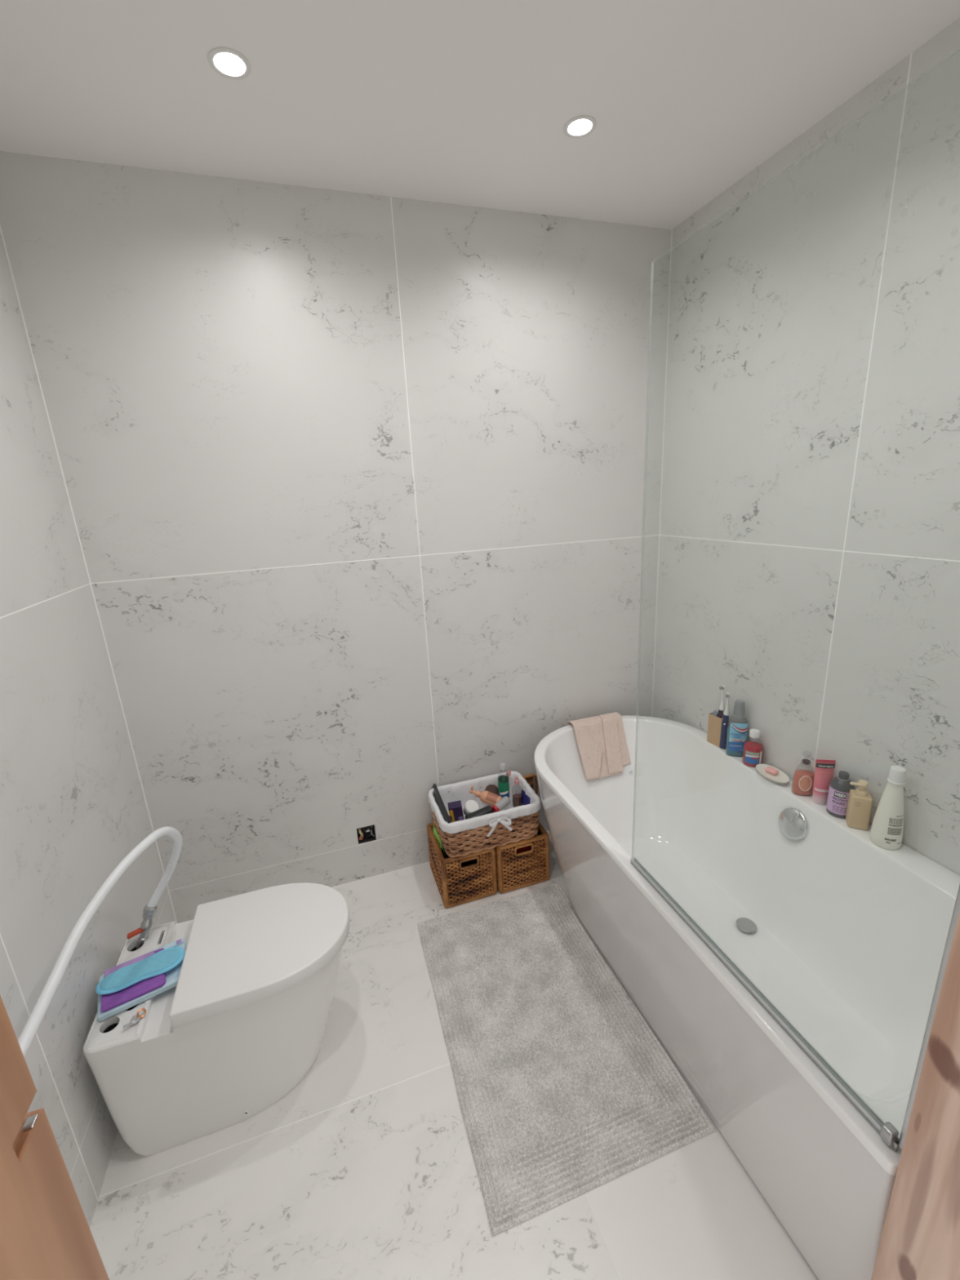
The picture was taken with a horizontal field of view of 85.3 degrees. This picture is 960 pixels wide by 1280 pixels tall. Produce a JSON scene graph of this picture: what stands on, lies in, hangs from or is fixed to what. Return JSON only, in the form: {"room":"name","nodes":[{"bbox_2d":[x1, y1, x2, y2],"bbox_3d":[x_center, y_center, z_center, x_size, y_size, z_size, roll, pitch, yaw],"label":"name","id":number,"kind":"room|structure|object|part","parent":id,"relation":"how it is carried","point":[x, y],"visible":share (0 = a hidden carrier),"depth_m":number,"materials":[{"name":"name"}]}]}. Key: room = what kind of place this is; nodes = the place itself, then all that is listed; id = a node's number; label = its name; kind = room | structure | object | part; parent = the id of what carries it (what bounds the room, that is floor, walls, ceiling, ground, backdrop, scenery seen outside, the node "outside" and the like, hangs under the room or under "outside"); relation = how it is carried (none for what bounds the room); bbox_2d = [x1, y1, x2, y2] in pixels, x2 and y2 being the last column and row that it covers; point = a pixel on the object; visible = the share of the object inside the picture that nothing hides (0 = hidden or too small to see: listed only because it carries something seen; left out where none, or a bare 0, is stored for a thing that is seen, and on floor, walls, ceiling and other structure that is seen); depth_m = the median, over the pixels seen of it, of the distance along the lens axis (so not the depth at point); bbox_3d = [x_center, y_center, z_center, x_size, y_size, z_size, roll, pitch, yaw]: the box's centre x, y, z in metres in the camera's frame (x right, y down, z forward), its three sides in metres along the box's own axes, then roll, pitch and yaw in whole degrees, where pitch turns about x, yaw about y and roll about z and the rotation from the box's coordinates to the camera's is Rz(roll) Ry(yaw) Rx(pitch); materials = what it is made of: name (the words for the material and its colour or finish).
{"room":"bathroom","nodes":[
{"label":"bathroom","id":0,"kind":"room"},
{"bbox_2d":[0,229,177,1228],"bbox_3d":[-0.958,0.128,0.855,0.060,2.400,1.787,-8,16,-17],"label":"wall","id":1,"kind":"structure","parent":0,"point":[73,806],"depth_m":1.27,"materials":[{"name":"tile"}]},
{"bbox_2d":[0,151,671,923],"bbox_3d":[-0.224,-0.219,1.956,2.064,2.400,0.060,-8,16,-17],"label":"wall","id":2,"kind":"structure","parent":0,"point":[363,491],"depth_m":1.80,"materials":[{"name":"tile"}]},
{"bbox_2d":[356,824,376,844],"bbox_3d":[-0.465,0.781,2.125,0.070,0.071,0.039,-8,16,-17],"label":"box","id":3,"kind":"object","parent":2,"relation":"attached to","point":[367,833],"visible":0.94,"depth_m":2.12,"materials":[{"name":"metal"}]},
{"bbox_2d":[89,831,818,1279],"bbox_3d":[0.178,1.223,1.296,2.264,0.060,2.300,-8,16,-17],"label":"floor","id":4,"kind":"structure","parent":0,"point":[365,1169],"depth_m":1.18,"materials":[{"name":"tile"}]},
{"bbox_2d":[83,882,350,1155],"bbox_3d":[-0.641,0.983,1.425,0.595,0.416,0.370,-8,16,-17],"label":"toilet","id":5,"kind":"object","parent":4,"relation":"on","point":[245,1020],"visible":0.87,"depth_m":1.27,"materials":[{"name":"white ceramic"}]},
{"bbox_2d":[17,826,182,1057],"bbox_3d":[-0.774,0.759,1.029,0.188,0.429,0.913,-7,16,-14],"label":"pipe","id":6,"kind":"object","parent":5,"relation":"attached to","point":[28,1034],"visible":0.95,"depth_m":1.11,"materials":[{"name":"plastic"}]},
{"bbox_3d":[-0.941,0.801,1.429,0.046,0.015,0.017,-13,18,-31],"label":"lever","id":7,"kind":"part","parent":6,"relation":"part of","materials":[{"name":"plastic"}]},
{"bbox_2d":[123,1015,139,1028],"bbox_3d":[-0.798,0.876,1.193,0.016,0.013,0.033,2,16,18],"label":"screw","id":8,"kind":"object","parent":5,"relation":"on","point":[135,1019],"visible":1,"depth_m":1.19,"materials":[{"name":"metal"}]},
{"bbox_2d":[136,1008,146,1018],"bbox_3d":[-0.787,0.868,1.211,0.013,0.017,0.020,6,18,29],"label":"ring","id":9,"kind":"object","parent":5,"relation":"on","point":[138,1015],"visible":1,"depth_m":1.21,"materials":[{"name":"gold metal"}]},
{"bbox_2d":[97,937,186,1021],"bbox_3d":[-0.842,0.843,1.307,0.192,0.016,0.146,-13,18,-31],"label":"pad","id":10,"kind":"object","parent":5,"relation":"on","point":[172,975],"visible":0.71,"depth_m":1.26,"materials":[{"name":"blue fabric"}]},
{"bbox_2d":[100,948,165,1012],"bbox_3d":[-0.855,0.837,1.290,0.132,0.012,0.129,-12,18,-30],"label":"pad","id":11,"kind":"object","parent":10,"relation":"on","point":[110,1001],"visible":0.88,"depth_m":1.26,"materials":[{"name":"purple fabric"}]},
{"bbox_2d":[95,946,184,995],"bbox_3d":[-0.843,0.822,1.298,0.188,0.013,0.079,-13,18,-32],"label":"pad","id":12,"kind":"object","parent":11,"relation":"on","point":[162,962],"visible":1,"depth_m":1.29,"materials":[{"name":"blue fabric"}]},
{"bbox_3d":[-0.562,0.809,1.397,0.384,0.012,0.344,-8,16,-17],"label":"seat","id":13,"kind":"part","parent":5,"relation":"part of","materials":[{"name":"white plastic"}]},
{"bbox_3d":[-0.559,0.792,1.394,0.408,0.040,0.353,-8,16,-17],"label":"lid","id":14,"kind":"part","parent":5,"relation":"part of","materials":[{"name":"white plastic"}]},
{"bbox_2d":[426,822,497,908],"bbox_3d":[-0.076,0.873,2.086,0.218,0.215,0.257,-8,16,-17],"label":"wicker box","id":15,"kind":"object","parent":4,"relation":"on","point":[471,877],"visible":0.73,"depth_m":1.98,"materials":[{"name":"brown wicker"}]},
{"bbox_2d":[431,824,445,855],"bbox_3d":[-0.171,0.792,2.081,0.036,0.102,0.150,-8,16,-17],"label":"packet","id":16,"kind":"object","parent":15,"relation":"in","point":[435,831],"visible":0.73,"depth_m":2.04,"materials":[{"name":"green plastic"}]},
{"bbox_2d":[427,771,541,857],"bbox_3d":[0.018,0.684,2.058,0.407,0.153,0.304,-8,16,-17],"label":"basket","id":17,"kind":"object","parent":15,"relation":"on","point":[463,837],"visible":0.8,"depth_m":1.97,"materials":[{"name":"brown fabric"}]},
{"bbox_2d":[431,783,451,823],"bbox_3d":[-0.152,0.634,2.008,0.022,0.028,0.272,-7,16,-15],"label":"case","id":18,"kind":"object","parent":17,"relation":"on","point":[439,802],"visible":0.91,"depth_m":2.00,"materials":[{"name":"black plastic"}]},
{"bbox_2d":[447,800,464,822],"bbox_3d":[-0.091,0.668,2.007,0.060,0.095,0.045,-5,16,-6],"label":"carton","id":19,"kind":"object","parent":17,"relation":"in","point":[455,808],"visible":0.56,"depth_m":1.99,"materials":[{"name":"purple cardboard"}]},
{"bbox_3d":[-0.105,0.682,1.991,0.014,0.076,0.002,-10,22,-4],"label":"yellow panel","id":20,"kind":"part","parent":19,"relation":"part of","materials":[{"name":"yellow cardboard"}]},
{"bbox_2d":[462,800,479,815],"bbox_3d":[-0.035,0.657,2.029,0.057,0.063,0.066,-14,19,-34],"label":"jar","id":21,"kind":"object","parent":17,"relation":"in","point":[470,806],"visible":0.72,"depth_m":2.02,"materials":[{"name":"white plastic"}]},
{"bbox_2d":[464,805,493,819],"bbox_3d":[-0.003,0.666,1.990,0.112,0.038,0.036,-10,17,-23],"label":"glasses case","id":22,"kind":"object","parent":17,"relation":"in","point":[486,810],"visible":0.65,"depth_m":1.98,"materials":[{"name":"black plastic"}]},
{"bbox_2d":[469,785,502,806],"bbox_3d":[0.022,0.628,2.087,0.134,0.076,0.049,3,17,21],"label":"pump bottle","id":23,"kind":"object","parent":17,"relation":"in","point":[490,798],"visible":0.91,"depth_m":2.07,"materials":[{"name":"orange plastic"}]},
{"bbox_2d":[484,784,497,795],"bbox_3d":[0.050,0.627,2.151,0.061,0.046,0.056,-8,16,-17],"label":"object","id":24,"kind":"object","parent":17,"relation":"in","point":[493,788],"visible":0.45,"depth_m":2.15,"materials":[{"name":"brown"}]},
{"bbox_2d":[491,795,510,812],"bbox_3d":[0.081,0.639,2.016,0.080,0.044,0.034,-17,21,-42],"label":"tube","id":25,"kind":"object","parent":17,"relation":"in","point":[504,802],"visible":0.82,"depth_m":2.00,"materials":[{"name":"white plastic"}]},
{"bbox_2d":[497,763,509,798],"bbox_3d":[0.096,0.588,2.118,0.046,0.179,0.053,0,16,11],"label":"bottle","id":26,"kind":"object","parent":17,"relation":"in","point":[503,780],"visible":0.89,"depth_m":2.11,"materials":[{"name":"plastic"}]},
{"bbox_2d":[506,769,511,778],"bbox_3d":[0.115,0.589,2.163,0.034,0.102,0.030,-8,16,-17],"label":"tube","id":27,"kind":"object","parent":17,"relation":"in","point":[508,772],"visible":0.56,"depth_m":2.15,"materials":[{"name":"pink plastic"}]},
{"bbox_2d":[511,776,522,807],"bbox_3d":[0.150,0.618,2.112,0.040,0.128,0.047,-1,16,9],"label":"clear bottle","id":28,"kind":"object","parent":17,"relation":"in","point":[517,798],"visible":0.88,"depth_m":2.10,"materials":[{"name":"plastic"}]},
{"bbox_2d":[520,789,530,804],"bbox_3d":[0.182,0.643,2.098,0.024,0.049,0.080,-8,16,-17],"label":"pouch","id":29,"kind":"object","parent":17,"relation":"in","point":[526,799],"visible":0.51,"depth_m":2.09,"materials":[{"name":"blue plastic"}]},
{"bbox_2d":[494,820,549,893],"bbox_3d":[0.134,0.845,2.147,0.223,0.215,0.263,-8,16,-17],"label":"wicker box","id":30,"kind":"object","parent":4,"relation":"on","point":[514,871],"visible":0.38,"depth_m":2.03,"materials":[{"name":"brown wicker"}]},
{"bbox_2d":[516,839,531,853],"bbox_3d":[0.160,0.844,2.078,0.100,0.110,0.050,-8,16,-17],"label":"packet","id":31,"kind":"object","parent":30,"relation":"in","point":[528,847],"visible":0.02,"depth_m":2.05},
{"bbox_2d":[522,773,537,795],"bbox_3d":[0.140,0.749,2.285,0.254,0.314,0.014,-8,16,-17],"label":"wicker tray","id":32,"kind":"object","parent":4,"relation":"on","point":[531,776],"visible":0.02,"depth_m":2.28,"materials":[{"name":"brown wicker"}]},
{"bbox_2d":[417,883,715,1236],"bbox_3d":[0.168,1.103,1.580,0.597,0.017,0.902,-8,16,-17],"label":"bath rug","id":33,"kind":"object","parent":4,"relation":"on","point":[564,1089],"visible":1,"depth_m":1.42,"materials":[{"name":"fabric"}]},
{"bbox_2d":[533,715,959,1279],"bbox_3d":[0.717,0.790,1.624,0.735,0.543,1.518,-8,16,-17],"label":"bathtub","id":34,"kind":"object","parent":4,"relation":"on","point":[845,934],"visible":0.88,"depth_m":1.38,"materials":[{"name":"white ceramic"}]},
{"bbox_2d":[567,711,631,781],"bbox_3d":[0.517,0.442,2.203,0.246,0.217,0.184,-8,16,-17],"label":"hand towel","id":35,"kind":"object","parent":34,"relation":"hanging from","point":[601,740],"visible":1,"depth_m":2.18,"materials":[{"name":"beige fabric"}]},
{"bbox_2d":[706,712,722,746],"bbox_3d":[0.902,0.338,1.977,0.039,0.116,0.058,-10,17,-22],"label":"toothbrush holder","id":36,"kind":"object","parent":34,"relation":"on","point":[714,725],"visible":0.6,"depth_m":1.97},
{"bbox_2d":[712,710,718,716],"bbox_3d":[0.888,0.324,1.978,0.016,0.122,0.032,-8,16,-17],"label":"toothpaste tube","id":37,"kind":"object","parent":36,"relation":"in","point":[715,713],"visible":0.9,"depth_m":1.95,"materials":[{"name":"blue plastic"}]},
{"bbox_2d":[717,684,724,718],"bbox_3d":[0.904,0.280,1.952,0.030,0.233,0.028,-13,17,-31],"label":"electric toothbrush","id":38,"kind":"object","parent":36,"relation":"in","point":[722,708],"visible":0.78,"depth_m":1.94,"materials":[{"name":"white plastic"}]},
{"bbox_3d":[0.908,0.320,1.962,0.028,0.150,0.028,-13,17,-31],"label":"handle","id":39,"kind":"part","parent":38,"relation":"part of","materials":[{"name":"white plastic"}]},
{"bbox_2d":[719,693,730,750],"bbox_3d":[0.903,0.299,1.916,0.028,0.226,0.037,7,19,32],"label":"electric toothbrush","id":40,"kind":"object","parent":34,"relation":"on","point":[726,720],"visible":0.93,"depth_m":1.91,"materials":[{"name":"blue plastic"}]},
{"bbox_3d":[0.907,0.333,1.928,0.028,0.152,0.028,11,23,39],"label":"handle","id":41,"kind":"part","parent":40,"relation":"part of","materials":[{"name":"blue plastic"}]},
{"bbox_2d":[724,699,748,755],"bbox_3d":[0.928,0.317,1.876,0.068,0.210,0.044,2,16,16],"label":"mouthwash bottle","id":42,"kind":"object","parent":34,"relation":"on","point":[737,733],"visible":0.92,"depth_m":1.86,"materials":[{"name":"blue plastic"}]},
{"bbox_2d":[742,728,763,766],"bbox_3d":[0.953,0.374,1.818,0.060,0.128,0.061,4,17,23],"label":"mouthwash bottle","id":43,"kind":"object","parent":34,"relation":"on","point":[753,751],"visible":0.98,"depth_m":1.80,"materials":[{"name":"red plastic"}]},
{"bbox_2d":[755,764,789,784],"bbox_3d":[0.976,0.452,1.742,0.077,0.016,0.126,-6,16,-10],"label":"soap dish","id":44,"kind":"object","parent":34,"relation":"on","point":[781,778],"visible":0.92,"depth_m":1.73,"materials":[{"name":"beige ceramic"}]},
{"bbox_2d":[764,766,778,774],"bbox_3d":[0.975,0.437,1.742,0.024,0.017,0.040,-11,17,-25],"label":"soap bar","id":45,"kind":"object","parent":44,"relation":"in","point":[772,771],"visible":1,"depth_m":1.73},
{"bbox_3d":[0.989,0.576,1.627,0.058,0.108,0.114,-8,16,-17],"label":"overflow plate","id":46,"kind":"part","parent":34,"relation":"part of","materials":[{"name":"silver metal"}]},
{"bbox_3d":[0.975,0.572,1.622,0.050,0.093,0.098,-8,16,-17],"label":"overflow knob","id":47,"kind":"part","parent":34,"relation":"part of","materials":[{"name":"silver metal"}]},
{"bbox_2d":[630,106,959,1151],"bbox_3d":[0.477,0.006,0.881,0.024,1.386,0.688,-8,16,-17],"label":"screen","id":48,"kind":"object","parent":34,"relation":"on","point":[889,1134],"visible":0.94,"depth_m":0.85,"materials":[{"name":"clear glass"}]},
{"bbox_2d":[791,759,814,795],"bbox_3d":[1.016,0.417,1.625,0.061,0.142,0.056,0,16,9],"label":"bottle","id":49,"kind":"object","parent":34,"relation":"on","point":[802,782],"visible":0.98,"depth_m":1.62,"materials":[{"name":"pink plastic"}]},
{"bbox_2d":[811,759,835,804],"bbox_3d":[1.040,0.428,1.581,0.042,0.142,0.042,-13,19,-32],"label":"tube","id":50,"kind":"object","parent":34,"relation":"on","point":[824,769],"visible":0.98,"depth_m":1.57,"materials":[{"name":"pink plastic"}]},
{"bbox_2d":[826,770,854,817],"bbox_3d":[1.057,0.448,1.525,0.061,0.132,0.061,5,17,26],"label":"shampoo bottle","id":51,"kind":"object","parent":34,"relation":"on","point":[840,786],"visible":0.93,"depth_m":1.51,"materials":[{"name":"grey plastic"}]},
{"bbox_3d":[1.039,0.447,1.502,0.029,0.016,0.004,10,20,38],"label":"black panel","id":52,"kind":"part","parent":51,"relation":"part of","materials":[{"name":"plastic"}]},
{"bbox_2d":[845,779,872,830],"bbox_3d":[1.066,0.460,1.468,0.056,0.139,0.045,5,17,26],"label":"pump dispenser","id":53,"kind":"object","parent":34,"relation":"on","point":[860,802],"visible":1,"depth_m":1.45,"materials":[{"name":"beige plastic"}]},
{"bbox_2d":[869,765,906,849],"bbox_3d":[1.089,0.440,1.379,0.068,0.224,0.068,3,17,20],"label":"lotion bottle","id":54,"kind":"object","parent":34,"relation":"on","point":[887,825],"visible":1,"depth_m":1.36,"materials":[{"name":"white plastic"}]},
{"bbox_2d":[0,0,959,229],"bbox_3d":[-0.020,-1.199,0.851,2.264,0.060,1.827,-8,16,-17],"label":"ceiling","id":55,"kind":"structure","parent":0,"point":[471,103],"depth_m":1.19,"materials":[{"name":"paint"}]},
{"bbox_2d":[208,47,251,79],"bbox_3d":[-0.525,-1.208,1.093,0.083,0.004,0.083,-8,16,-17],"label":"recessed light","id":56,"kind":"object","parent":55,"relation":"in","point":[228,63],"visible":1,"depth_m":1.09,"materials":[{"name":"white paint"}]},
{"bbox_2d":[563,115,596,137],"bbox_3d":[0.257,-1.318,1.339,0.083,0.004,0.083,-8,16,-17],"label":"recessed light","id":57,"kind":"object","parent":55,"relation":"in","point":[580,126],"visible":1,"depth_m":1.33,"materials":[{"name":"white paint"}]},
{"bbox_2d":[652,17,959,875],"bbox_3d":[1.055,-0.151,1.472,0.060,2.400,1.787,-8,16,-17],"label":"wall","id":58,"kind":"structure","parent":0,"point":[809,562],"depth_m":1.46,"materials":[{"name":"tile"}]},
{"bbox_3d":[0.305,0.184,0.417,2.064,2.400,0.140,-8,16,-17],"label":"wall","id":59,"kind":"structure","parent":0,"visible":0},
{"bbox_2d":[0,910,959,1279],"bbox_3d":[0.176,0.366,0.411,0.935,2.066,0.164,-8,16,-17],"label":"door frame","id":60,"kind":"structure","parent":59,"relation":"in","point":[46,1233],"depth_m":0.63,"materials":[{"name":"brown wood"}]},
{"bbox_3d":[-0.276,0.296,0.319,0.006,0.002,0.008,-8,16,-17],"label":"strike plate","id":61,"kind":"part","parent":60,"relation":"part of","materials":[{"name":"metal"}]}
]}

